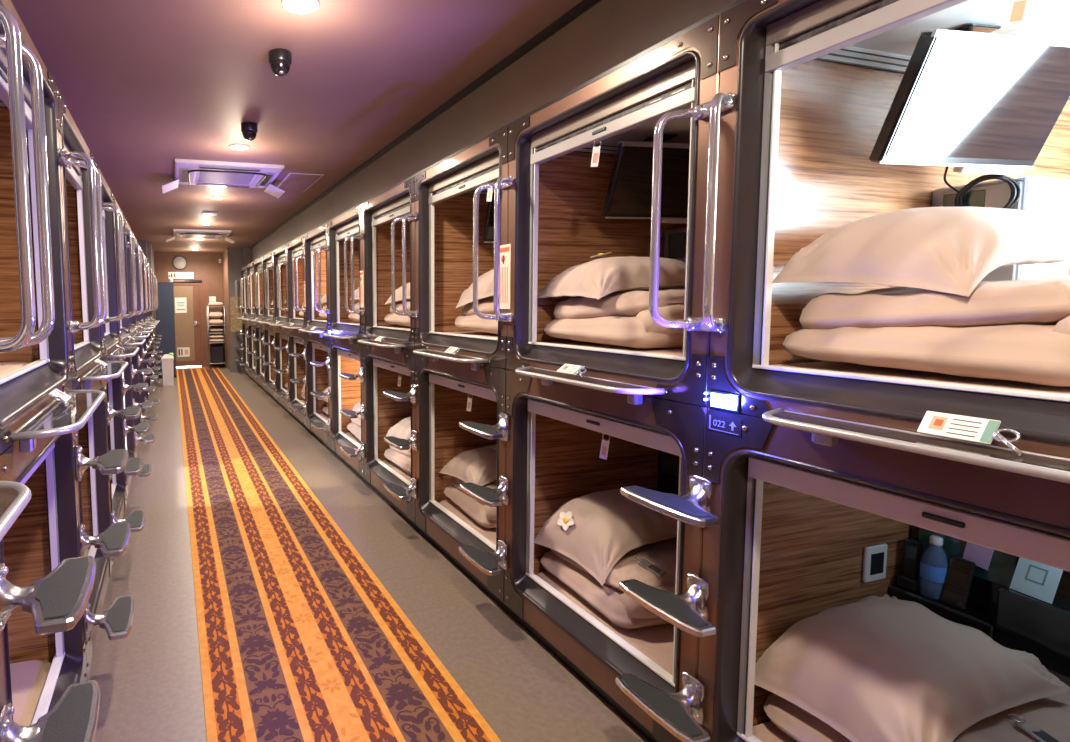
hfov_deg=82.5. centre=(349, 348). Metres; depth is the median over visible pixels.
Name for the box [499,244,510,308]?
paper notice
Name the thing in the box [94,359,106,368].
tag
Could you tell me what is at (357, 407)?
pillow
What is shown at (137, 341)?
shelf
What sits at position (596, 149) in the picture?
tag
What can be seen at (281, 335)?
capsule
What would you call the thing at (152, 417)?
step
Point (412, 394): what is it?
step
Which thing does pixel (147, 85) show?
ceiling
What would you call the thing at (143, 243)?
wall
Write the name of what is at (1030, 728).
tag
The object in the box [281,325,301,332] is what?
shelf
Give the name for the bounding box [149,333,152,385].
capsule
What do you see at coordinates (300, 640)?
carpet runner
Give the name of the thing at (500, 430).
step
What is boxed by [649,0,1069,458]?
capsule
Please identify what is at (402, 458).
duvet
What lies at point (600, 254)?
flower
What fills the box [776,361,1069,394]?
mattress
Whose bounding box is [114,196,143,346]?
capsule
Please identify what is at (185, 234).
grille
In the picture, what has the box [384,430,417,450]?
step
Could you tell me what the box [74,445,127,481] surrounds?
step
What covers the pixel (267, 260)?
capsule
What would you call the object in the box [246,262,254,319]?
capsule
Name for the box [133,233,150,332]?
capsule
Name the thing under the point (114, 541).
step
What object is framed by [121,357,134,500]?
capsule
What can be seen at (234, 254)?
wall pier
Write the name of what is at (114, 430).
capsule
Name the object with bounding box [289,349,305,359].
step
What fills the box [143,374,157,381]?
step
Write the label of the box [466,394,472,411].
tag
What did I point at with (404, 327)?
mattress
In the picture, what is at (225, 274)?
wall pier
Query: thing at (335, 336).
shelf
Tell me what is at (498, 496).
step
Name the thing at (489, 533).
mattress
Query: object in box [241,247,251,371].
wall
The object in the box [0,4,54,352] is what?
handle
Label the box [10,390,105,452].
shelf
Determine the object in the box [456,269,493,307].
pillow
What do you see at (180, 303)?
paper notice
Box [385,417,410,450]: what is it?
pillow
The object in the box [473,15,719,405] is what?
capsule
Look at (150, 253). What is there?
wall pier
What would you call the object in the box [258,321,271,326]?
shelf
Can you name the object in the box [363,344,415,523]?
capsule
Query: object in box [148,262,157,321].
capsule
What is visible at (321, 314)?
duvet
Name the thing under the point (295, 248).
capsule
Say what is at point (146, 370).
step
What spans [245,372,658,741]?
baseboard
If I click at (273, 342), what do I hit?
step
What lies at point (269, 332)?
capsule
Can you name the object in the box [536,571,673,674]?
mattress
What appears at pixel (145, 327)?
shelf
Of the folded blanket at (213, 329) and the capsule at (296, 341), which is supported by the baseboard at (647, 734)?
the capsule at (296, 341)
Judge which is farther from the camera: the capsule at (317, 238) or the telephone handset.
the capsule at (317, 238)
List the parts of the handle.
grab rail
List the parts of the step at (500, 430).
arm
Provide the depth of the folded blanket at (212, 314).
13.82 m
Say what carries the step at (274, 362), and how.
attached to the capsule at (269, 332)
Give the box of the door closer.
[184,280,201,281]
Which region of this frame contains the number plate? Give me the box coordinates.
[707,414,741,436]
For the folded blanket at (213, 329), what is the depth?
13.86 m
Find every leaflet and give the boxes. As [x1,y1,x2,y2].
[963,542,993,569]
[1010,557,1062,603]
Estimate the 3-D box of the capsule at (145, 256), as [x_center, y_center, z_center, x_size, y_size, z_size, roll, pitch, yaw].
[-4.299,-0.915,9.367,2.175,1.101,1.263,-2,5,-17]
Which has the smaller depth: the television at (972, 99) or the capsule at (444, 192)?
the television at (972, 99)
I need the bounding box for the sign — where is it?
[168,272,193,278]
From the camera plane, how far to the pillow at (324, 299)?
6.50 m
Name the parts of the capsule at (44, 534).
corner plate, sill rail, rail, corner plate, corner plate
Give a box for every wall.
[137,240,147,259]
[154,253,224,365]
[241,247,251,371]
[251,0,736,261]
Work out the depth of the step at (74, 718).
1.23 m
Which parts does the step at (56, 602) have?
arm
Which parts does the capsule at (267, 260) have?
grab rail, rail, grab handle, grab rail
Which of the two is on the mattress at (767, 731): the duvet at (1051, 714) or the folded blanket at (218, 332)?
the duvet at (1051, 714)
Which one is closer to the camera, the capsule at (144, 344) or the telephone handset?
the telephone handset
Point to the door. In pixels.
(191, 324)
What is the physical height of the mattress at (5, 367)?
0.098 m
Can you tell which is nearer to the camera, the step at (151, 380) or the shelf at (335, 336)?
the shelf at (335, 336)
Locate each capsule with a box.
[0,0,106,453]
[0,431,86,724]
[57,87,126,389]
[75,380,112,679]
[95,160,136,360]
[105,358,126,562]
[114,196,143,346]
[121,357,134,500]
[125,218,147,336]
[131,345,140,457]
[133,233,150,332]
[137,345,144,436]
[138,243,153,327]
[142,250,147,325]
[142,338,147,419]
[145,256,156,323]
[146,337,150,400]
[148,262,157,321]
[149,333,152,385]
[151,331,153,382]
[235,266,247,317]
[242,320,248,374]
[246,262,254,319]
[247,257,263,320]
[248,321,256,381]
[255,322,264,388]
[262,252,274,322]
[264,324,275,398]
[273,245,287,325]
[274,326,289,410]
[286,235,305,328]
[288,329,306,426]
[304,223,329,333]
[305,332,330,447]
[327,205,364,340]
[329,337,363,477]
[361,177,418,350]
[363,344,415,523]
[414,127,508,368]
[415,354,507,602]
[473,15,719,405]
[504,369,707,741]
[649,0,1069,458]
[698,407,1069,741]
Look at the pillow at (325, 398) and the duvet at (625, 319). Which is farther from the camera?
the pillow at (325, 398)
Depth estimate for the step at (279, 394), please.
7.76 m
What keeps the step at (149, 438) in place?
attached to the capsule at (126, 375)
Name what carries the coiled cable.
hanging from the capsule at (815, 84)
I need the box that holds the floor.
[87,366,649,741]
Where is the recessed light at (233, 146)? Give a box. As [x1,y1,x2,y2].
[229,144,248,149]
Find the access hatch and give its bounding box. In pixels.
[277,173,322,191]
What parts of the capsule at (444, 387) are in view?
corner plate, corner plate, rail, sill rail, corner plate, corner plate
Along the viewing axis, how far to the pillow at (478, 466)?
3.46 m
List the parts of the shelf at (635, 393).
glass shelf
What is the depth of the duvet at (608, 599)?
2.32 m
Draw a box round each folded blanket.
[208,302,222,305]
[209,319,222,323]
[209,331,222,334]
[209,335,223,337]
[209,338,223,341]
[210,328,222,330]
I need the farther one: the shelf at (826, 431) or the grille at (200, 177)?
the grille at (200, 177)
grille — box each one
[184,233,217,236]
[195,169,259,183]
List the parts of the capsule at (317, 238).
rail, grab rail, grab handle, grab rail, corner plate, corner plate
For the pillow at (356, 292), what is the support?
on the duvet at (356, 317)
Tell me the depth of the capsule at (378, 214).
4.54 m
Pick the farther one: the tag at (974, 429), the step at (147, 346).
the step at (147, 346)
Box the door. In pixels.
[173,283,210,367]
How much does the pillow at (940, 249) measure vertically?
0.236 m
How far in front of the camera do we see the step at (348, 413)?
4.72 m
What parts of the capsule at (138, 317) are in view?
grab handle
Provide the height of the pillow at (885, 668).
0.265 m
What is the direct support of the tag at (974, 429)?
on the shelf at (826, 431)
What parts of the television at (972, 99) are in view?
trim, trim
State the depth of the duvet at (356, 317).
5.40 m
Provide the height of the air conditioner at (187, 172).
0.124 m
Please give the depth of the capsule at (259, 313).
10.57 m
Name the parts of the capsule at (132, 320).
grab handle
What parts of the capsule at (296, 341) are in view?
rail, corner plate, corner plate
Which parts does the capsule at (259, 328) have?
rail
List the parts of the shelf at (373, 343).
glass shelf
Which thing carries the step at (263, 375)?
attached to the capsule at (259, 328)
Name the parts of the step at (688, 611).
arm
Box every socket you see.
[862,543,887,582]
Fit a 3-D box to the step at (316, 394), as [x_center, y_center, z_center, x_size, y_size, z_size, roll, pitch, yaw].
[-0.283,0.453,5.729,0.180,0.130,0.296,-2,5,-17]
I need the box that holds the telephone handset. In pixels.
[896,538,922,591]
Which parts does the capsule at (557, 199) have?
grab rail, grab handle, grab rail, corner plate, corner plate, rail, blind pull, sill rail, ceiling panel, console panel, corner plate, rail, corner plate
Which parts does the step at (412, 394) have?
arm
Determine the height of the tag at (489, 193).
0.103 m
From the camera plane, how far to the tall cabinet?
12.08 m
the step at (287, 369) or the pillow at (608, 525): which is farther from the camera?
the step at (287, 369)
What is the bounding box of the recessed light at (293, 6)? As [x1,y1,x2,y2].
[281,0,319,13]
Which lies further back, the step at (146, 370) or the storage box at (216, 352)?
the storage box at (216, 352)
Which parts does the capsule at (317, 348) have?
corner plate, corner plate, rail, sill rail, corner plate, corner plate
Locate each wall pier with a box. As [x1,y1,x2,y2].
[147,242,157,379]
[226,248,243,372]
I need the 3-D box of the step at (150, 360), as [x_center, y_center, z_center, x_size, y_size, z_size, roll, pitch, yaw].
[-2.189,0.132,6.223,0.180,0.130,0.296,-2,5,-17]
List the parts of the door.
kick rail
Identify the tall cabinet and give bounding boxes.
[156,282,176,377]
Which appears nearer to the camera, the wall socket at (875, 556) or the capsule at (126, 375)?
the wall socket at (875, 556)
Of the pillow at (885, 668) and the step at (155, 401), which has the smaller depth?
the pillow at (885, 668)
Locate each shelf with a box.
[0,481,30,540]
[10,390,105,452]
[80,361,127,389]
[108,347,138,360]
[123,338,145,346]
[132,333,149,337]
[139,329,152,332]
[144,326,155,328]
[209,324,223,325]
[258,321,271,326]
[268,323,284,328]
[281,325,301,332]
[299,329,323,336]
[323,333,355,343]
[357,339,404,353]
[413,349,487,370]
[515,366,664,404]
[762,408,1069,483]
[888,584,1069,678]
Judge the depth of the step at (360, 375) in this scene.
4.69 m
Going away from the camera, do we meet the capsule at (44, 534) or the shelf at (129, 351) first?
the capsule at (44, 534)
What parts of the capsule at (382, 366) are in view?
corner plate, corner plate, rail, sill rail, corner plate, corner plate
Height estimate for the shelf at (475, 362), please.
0.068 m
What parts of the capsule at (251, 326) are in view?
rail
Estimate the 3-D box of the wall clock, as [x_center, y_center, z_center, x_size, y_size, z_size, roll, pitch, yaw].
[-4.105,-2.063,13.933,0.344,0.344,0.032,-2,5,-17]
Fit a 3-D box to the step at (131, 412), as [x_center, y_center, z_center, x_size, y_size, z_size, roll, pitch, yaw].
[-1.255,0.355,3.206,0.180,0.130,0.296,-2,5,-17]
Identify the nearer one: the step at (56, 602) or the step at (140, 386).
the step at (56, 602)
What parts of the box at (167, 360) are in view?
lid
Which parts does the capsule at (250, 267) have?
rail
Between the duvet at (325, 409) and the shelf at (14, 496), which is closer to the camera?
the shelf at (14, 496)
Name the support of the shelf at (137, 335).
attached to the capsule at (132, 320)
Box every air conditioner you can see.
[162,159,284,197]
[166,229,234,243]
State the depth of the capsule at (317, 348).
6.68 m
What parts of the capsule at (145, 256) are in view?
grab handle, grab handle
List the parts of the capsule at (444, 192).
corner plate, corner plate, rail, sill rail, ceiling panel, corner plate, corner plate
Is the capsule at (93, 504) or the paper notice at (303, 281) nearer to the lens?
the capsule at (93, 504)
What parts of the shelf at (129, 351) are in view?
glass shelf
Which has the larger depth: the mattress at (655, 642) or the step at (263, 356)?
the step at (263, 356)
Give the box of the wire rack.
[206,305,225,367]
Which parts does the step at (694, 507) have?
arm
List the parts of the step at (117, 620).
arm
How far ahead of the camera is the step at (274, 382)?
8.76 m
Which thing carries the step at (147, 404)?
attached to the capsule at (126, 375)
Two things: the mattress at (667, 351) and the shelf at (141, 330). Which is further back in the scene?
the shelf at (141, 330)
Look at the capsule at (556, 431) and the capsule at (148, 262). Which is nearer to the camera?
the capsule at (556, 431)
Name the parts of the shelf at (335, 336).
glass shelf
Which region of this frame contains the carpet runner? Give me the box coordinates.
[176,367,500,741]
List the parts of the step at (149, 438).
arm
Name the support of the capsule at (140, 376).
on the baseboard
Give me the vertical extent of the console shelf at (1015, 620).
0.180 m
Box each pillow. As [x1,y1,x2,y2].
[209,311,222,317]
[317,388,327,401]
[318,294,326,303]
[350,288,358,299]
[352,401,360,418]
[384,282,409,304]
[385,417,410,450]
[439,444,496,485]
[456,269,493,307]
[534,489,676,585]
[537,256,685,299]
[755,594,1069,741]
[772,207,1069,296]
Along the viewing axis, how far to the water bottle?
1.83 m
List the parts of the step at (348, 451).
arm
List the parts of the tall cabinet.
door, drawer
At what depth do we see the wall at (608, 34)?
2.88 m
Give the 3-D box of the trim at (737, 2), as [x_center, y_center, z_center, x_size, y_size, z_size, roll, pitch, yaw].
[0.487,-1.350,6.957,2.095,0.022,12.692,-2,5,-17]
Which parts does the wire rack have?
post, post, post, post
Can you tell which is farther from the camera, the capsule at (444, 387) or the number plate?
the capsule at (444, 387)
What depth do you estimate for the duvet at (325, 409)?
6.58 m
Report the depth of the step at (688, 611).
1.70 m
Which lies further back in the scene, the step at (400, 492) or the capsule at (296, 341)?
the capsule at (296, 341)
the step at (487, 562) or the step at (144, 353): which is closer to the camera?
the step at (487, 562)
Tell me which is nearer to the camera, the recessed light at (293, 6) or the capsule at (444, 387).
the recessed light at (293, 6)
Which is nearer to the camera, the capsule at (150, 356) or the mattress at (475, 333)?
the mattress at (475, 333)
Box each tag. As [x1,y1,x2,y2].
[49,389,70,407]
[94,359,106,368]
[375,336,384,341]
[398,374,401,386]
[445,347,459,355]
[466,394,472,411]
[487,181,493,200]
[557,364,586,377]
[591,139,601,166]
[599,434,610,459]
[634,556,665,576]
[917,411,1023,455]
[1003,0,1030,30]
[1007,713,1059,741]
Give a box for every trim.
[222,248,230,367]
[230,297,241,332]
[241,0,746,267]
[250,0,600,248]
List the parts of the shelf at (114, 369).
glass shelf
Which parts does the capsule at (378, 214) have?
corner plate, corner plate, rail, sill rail, grab rail, grab handle, grab rail, corner plate, corner plate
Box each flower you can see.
[557,511,574,530]
[590,252,611,257]
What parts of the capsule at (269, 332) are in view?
rail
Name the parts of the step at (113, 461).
arm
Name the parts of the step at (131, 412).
arm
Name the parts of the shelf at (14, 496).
glass shelf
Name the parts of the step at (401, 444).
arm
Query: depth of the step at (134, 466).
3.19 m
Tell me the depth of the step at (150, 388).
6.18 m
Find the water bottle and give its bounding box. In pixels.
[919,535,948,600]
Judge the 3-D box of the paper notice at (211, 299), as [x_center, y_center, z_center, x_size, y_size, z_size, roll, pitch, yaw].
[-3.407,-1.179,14.229,0.200,0.190,0.004,-2,5,-17]
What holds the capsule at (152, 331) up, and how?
on the baseboard
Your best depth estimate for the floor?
2.82 m
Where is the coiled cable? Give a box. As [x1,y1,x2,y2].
[943,166,1020,208]
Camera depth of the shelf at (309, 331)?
5.93 m
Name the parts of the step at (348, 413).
arm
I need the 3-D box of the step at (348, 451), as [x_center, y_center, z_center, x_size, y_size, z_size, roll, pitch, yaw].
[0.028,0.841,4.747,0.180,0.130,0.296,-2,5,-17]
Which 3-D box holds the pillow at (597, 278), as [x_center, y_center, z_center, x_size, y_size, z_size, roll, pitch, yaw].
[1.177,-0.306,2.509,0.579,0.187,0.430,-2,5,-16]
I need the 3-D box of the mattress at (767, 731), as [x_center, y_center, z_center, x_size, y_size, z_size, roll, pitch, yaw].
[2.211,1.189,1.573,1.900,0.098,0.968,-2,5,-17]
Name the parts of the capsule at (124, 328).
grab handle, grab rail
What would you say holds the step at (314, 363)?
attached to the capsule at (317, 348)
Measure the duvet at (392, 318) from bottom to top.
0.236 m
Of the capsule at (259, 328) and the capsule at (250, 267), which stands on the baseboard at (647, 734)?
the capsule at (259, 328)
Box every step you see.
[0,556,95,634]
[0,680,99,741]
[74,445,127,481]
[77,522,130,557]
[83,595,134,640]
[105,401,140,425]
[108,458,142,479]
[110,510,145,532]
[121,378,147,396]
[123,420,148,437]
[125,463,151,480]
[131,364,152,378]
[132,398,152,408]
[134,432,154,446]
[138,355,155,366]
[139,386,155,394]
[140,412,157,422]
[142,348,157,357]
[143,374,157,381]
[144,397,159,404]
[146,343,158,351]
[149,339,160,345]
[150,379,161,384]
[254,353,264,360]
[254,372,264,378]
[262,339,274,346]
[263,359,275,367]
[263,379,275,387]
[274,343,288,352]
[275,366,289,374]
[275,389,289,398]
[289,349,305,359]
[290,375,306,385]
[290,401,306,412]
[310,356,329,369]
[311,387,330,399]
[311,418,330,430]
[339,367,363,382]
[340,404,364,419]
[340,441,364,457]
[383,384,416,404]
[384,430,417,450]
[384,478,416,499]
[459,413,508,441]
[459,540,507,575]
[460,476,509,506]
[616,672,710,741]
[619,573,715,637]
[620,475,718,527]
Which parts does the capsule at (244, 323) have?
rail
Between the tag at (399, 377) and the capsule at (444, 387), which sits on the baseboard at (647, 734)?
the capsule at (444, 387)
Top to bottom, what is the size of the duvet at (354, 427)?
0.236 m
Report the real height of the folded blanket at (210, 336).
0.076 m
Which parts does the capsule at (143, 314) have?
grab handle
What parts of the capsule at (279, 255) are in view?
rail, grab rail, grab handle, grab rail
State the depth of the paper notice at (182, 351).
14.10 m
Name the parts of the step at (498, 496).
arm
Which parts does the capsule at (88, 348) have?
corner plate, corner plate, sill rail, rail, corner plate, corner plate, grab handle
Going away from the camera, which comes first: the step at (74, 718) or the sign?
the step at (74, 718)
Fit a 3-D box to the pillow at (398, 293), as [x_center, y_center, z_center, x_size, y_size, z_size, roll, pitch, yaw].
[0.618,-0.440,4.419,0.583,0.204,0.428,-3,5,-29]
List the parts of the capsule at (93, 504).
corner plate, corner plate, sill rail, rail, corner plate, corner plate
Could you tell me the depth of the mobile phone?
1.78 m
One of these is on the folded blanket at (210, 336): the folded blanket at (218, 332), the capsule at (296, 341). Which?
the folded blanket at (218, 332)
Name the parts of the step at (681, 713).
arm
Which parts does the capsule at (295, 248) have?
grab rail, grab handle, grab rail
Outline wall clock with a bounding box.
[172,256,186,269]
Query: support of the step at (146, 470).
attached to the capsule at (114, 430)
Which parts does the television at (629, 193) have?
trim, trim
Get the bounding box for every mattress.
[0,362,27,374]
[10,659,50,725]
[319,413,327,420]
[345,432,360,444]
[383,326,409,328]
[383,459,410,481]
[439,500,495,544]
[444,331,497,337]
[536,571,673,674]
[544,341,682,355]
[752,721,796,741]
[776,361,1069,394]
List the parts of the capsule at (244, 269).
grab handle, grab rail, grab rail, grab handle, rail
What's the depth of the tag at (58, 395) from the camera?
1.67 m
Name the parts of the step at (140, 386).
arm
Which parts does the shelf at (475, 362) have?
glass shelf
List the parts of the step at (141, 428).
arm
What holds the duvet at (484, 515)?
on the mattress at (489, 533)
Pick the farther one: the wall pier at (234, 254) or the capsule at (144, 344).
the wall pier at (234, 254)
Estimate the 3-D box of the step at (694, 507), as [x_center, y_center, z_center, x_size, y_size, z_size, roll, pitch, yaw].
[0.955,0.447,1.683,0.180,0.130,0.296,-2,5,-17]
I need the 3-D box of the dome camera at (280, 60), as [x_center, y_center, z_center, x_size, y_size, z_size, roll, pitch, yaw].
[-0.350,-1.426,2.903,0.116,0.111,0.116,-2,5,-17]
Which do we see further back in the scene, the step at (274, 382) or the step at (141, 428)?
the step at (274, 382)
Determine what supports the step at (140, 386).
attached to the capsule at (114, 430)
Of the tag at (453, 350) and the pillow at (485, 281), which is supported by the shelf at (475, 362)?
the tag at (453, 350)
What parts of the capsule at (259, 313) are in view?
grab rail, grab handle, grab rail, rail, grab handle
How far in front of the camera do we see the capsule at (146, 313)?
8.98 m
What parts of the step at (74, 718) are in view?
arm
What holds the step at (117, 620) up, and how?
attached to the capsule at (44, 534)
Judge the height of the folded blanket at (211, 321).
0.135 m
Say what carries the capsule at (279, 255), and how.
on the capsule at (281, 335)
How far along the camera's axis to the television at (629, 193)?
2.56 m
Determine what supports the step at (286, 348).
attached to the capsule at (281, 335)
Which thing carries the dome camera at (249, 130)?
attached to the ceiling
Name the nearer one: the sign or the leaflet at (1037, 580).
the leaflet at (1037, 580)
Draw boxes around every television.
[483,188,494,242]
[602,134,689,223]
[869,23,1069,174]
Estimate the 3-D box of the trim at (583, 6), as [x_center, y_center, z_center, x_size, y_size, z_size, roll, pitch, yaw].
[-0.110,-1.710,5.993,0.034,0.030,14.127,-2,5,-17]
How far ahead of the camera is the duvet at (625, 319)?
2.21 m
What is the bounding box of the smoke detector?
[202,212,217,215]
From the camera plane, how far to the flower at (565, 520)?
2.55 m
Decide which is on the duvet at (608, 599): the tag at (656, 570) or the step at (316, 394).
the tag at (656, 570)
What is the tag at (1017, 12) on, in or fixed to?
hanging from the capsule at (815, 84)
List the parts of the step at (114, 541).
arm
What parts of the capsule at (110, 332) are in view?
corner plate, rail, grab handle, grab rail, grab rail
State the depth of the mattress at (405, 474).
4.46 m
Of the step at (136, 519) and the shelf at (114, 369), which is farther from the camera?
the step at (136, 519)
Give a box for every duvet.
[319,303,326,318]
[322,402,327,414]
[347,417,360,441]
[348,302,359,321]
[384,299,409,326]
[384,445,410,473]
[444,476,496,527]
[455,297,497,333]
[541,537,676,628]
[544,289,684,347]
[764,691,1069,741]
[783,277,1069,386]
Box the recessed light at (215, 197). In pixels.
[210,196,223,199]
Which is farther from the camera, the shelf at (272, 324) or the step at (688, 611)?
the shelf at (272, 324)
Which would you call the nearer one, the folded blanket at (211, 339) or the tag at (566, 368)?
the tag at (566, 368)
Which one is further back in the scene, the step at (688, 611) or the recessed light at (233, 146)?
the recessed light at (233, 146)
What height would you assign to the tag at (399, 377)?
0.103 m
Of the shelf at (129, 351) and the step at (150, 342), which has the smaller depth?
the shelf at (129, 351)
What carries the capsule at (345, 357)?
on the baseboard at (647, 734)
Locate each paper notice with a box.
[175,298,186,312]
[177,347,189,356]
[209,296,215,302]
[303,281,305,306]
[359,271,363,306]
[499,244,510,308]
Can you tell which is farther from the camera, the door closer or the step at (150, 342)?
the door closer
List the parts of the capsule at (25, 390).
ceiling panel, blind pull, corner plate, sill rail, rail, corner plate, corner plate, grab handle, grab rail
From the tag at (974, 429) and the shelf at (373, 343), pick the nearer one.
the tag at (974, 429)
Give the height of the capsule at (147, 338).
1.133 m
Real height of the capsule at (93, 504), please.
1.133 m
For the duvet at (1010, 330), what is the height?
0.236 m
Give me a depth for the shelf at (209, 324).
13.96 m
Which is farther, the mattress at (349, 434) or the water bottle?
the mattress at (349, 434)
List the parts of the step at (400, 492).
arm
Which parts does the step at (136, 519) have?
arm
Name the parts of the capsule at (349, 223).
corner plate, rail, sill rail, grab rail, grab handle, grab rail, corner plate, corner plate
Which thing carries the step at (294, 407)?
attached to the capsule at (296, 341)
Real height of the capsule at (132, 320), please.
1.101 m
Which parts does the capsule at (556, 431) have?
corner plate, corner plate, rail, blind pull, sill rail, corner plate, console panel, rail, corner plate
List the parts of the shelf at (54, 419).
glass shelf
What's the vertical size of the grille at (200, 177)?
0.012 m
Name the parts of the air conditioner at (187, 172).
panel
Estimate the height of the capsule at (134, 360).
1.133 m
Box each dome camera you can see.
[241,122,257,140]
[268,48,291,76]
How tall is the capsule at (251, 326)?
1.133 m
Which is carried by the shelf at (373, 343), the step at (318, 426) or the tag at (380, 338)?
the tag at (380, 338)
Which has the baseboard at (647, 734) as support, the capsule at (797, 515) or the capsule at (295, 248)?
the capsule at (797, 515)
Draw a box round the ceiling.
[11,0,582,253]
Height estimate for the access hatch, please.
0.009 m
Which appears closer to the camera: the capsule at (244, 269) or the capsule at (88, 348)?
the capsule at (88, 348)
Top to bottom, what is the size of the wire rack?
1.500 m
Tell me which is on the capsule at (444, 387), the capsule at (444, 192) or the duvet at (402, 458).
the capsule at (444, 192)
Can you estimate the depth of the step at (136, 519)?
3.23 m
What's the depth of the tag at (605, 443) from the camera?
2.17 m
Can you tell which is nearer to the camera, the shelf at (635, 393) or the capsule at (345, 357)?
the shelf at (635, 393)
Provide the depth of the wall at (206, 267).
14.11 m
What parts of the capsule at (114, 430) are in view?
rail, sill rail, corner plate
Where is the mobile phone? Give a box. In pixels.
[941,555,975,609]
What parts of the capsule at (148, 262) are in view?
grab handle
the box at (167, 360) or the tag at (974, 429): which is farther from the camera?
the box at (167, 360)
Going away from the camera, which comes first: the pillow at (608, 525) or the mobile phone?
the mobile phone
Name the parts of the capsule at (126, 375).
rail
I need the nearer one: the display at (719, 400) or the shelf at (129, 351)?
the display at (719, 400)
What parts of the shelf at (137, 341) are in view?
glass shelf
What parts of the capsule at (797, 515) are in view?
corner plate, corner plate, sill rail, rail, blind pull, console panel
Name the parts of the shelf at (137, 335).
glass shelf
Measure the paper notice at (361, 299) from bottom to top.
0.296 m
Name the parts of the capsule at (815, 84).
grab rail, grab handle, grab rail, corner plate, corner plate, rail, sill rail, ceiling panel, console panel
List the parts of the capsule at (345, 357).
corner plate, corner plate, rail, sill rail, corner plate, corner plate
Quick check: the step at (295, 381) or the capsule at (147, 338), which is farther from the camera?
the capsule at (147, 338)
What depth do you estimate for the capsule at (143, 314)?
8.08 m
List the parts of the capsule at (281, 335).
rail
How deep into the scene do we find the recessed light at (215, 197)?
6.78 m
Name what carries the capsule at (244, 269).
on the capsule at (244, 323)
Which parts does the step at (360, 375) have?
arm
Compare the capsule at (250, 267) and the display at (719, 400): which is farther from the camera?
the capsule at (250, 267)
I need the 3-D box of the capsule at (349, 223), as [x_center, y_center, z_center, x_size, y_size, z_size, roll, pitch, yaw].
[0.881,-0.669,5.397,2.175,1.101,1.157,-2,5,-17]
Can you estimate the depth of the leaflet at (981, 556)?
1.76 m
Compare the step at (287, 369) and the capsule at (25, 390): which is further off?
the step at (287, 369)
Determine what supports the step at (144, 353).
attached to the capsule at (140, 376)
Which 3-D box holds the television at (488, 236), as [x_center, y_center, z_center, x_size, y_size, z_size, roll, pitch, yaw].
[1.108,-0.839,3.607,0.540,0.385,0.176,-1,5,-10]
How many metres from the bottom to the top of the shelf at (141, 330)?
0.068 m
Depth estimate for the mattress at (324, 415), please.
6.65 m
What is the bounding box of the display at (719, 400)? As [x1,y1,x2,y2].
[704,390,739,412]
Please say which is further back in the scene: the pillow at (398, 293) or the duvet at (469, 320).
the pillow at (398, 293)
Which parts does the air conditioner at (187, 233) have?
panel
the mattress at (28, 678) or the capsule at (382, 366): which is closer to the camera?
the mattress at (28, 678)
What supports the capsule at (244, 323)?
on the baseboard at (647, 734)
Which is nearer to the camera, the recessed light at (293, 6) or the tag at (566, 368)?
the tag at (566, 368)
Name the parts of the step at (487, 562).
arm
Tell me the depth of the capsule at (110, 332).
4.03 m
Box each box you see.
[161,354,173,385]
[210,345,223,362]
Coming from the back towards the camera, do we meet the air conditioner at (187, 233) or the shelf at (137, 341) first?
the air conditioner at (187, 233)

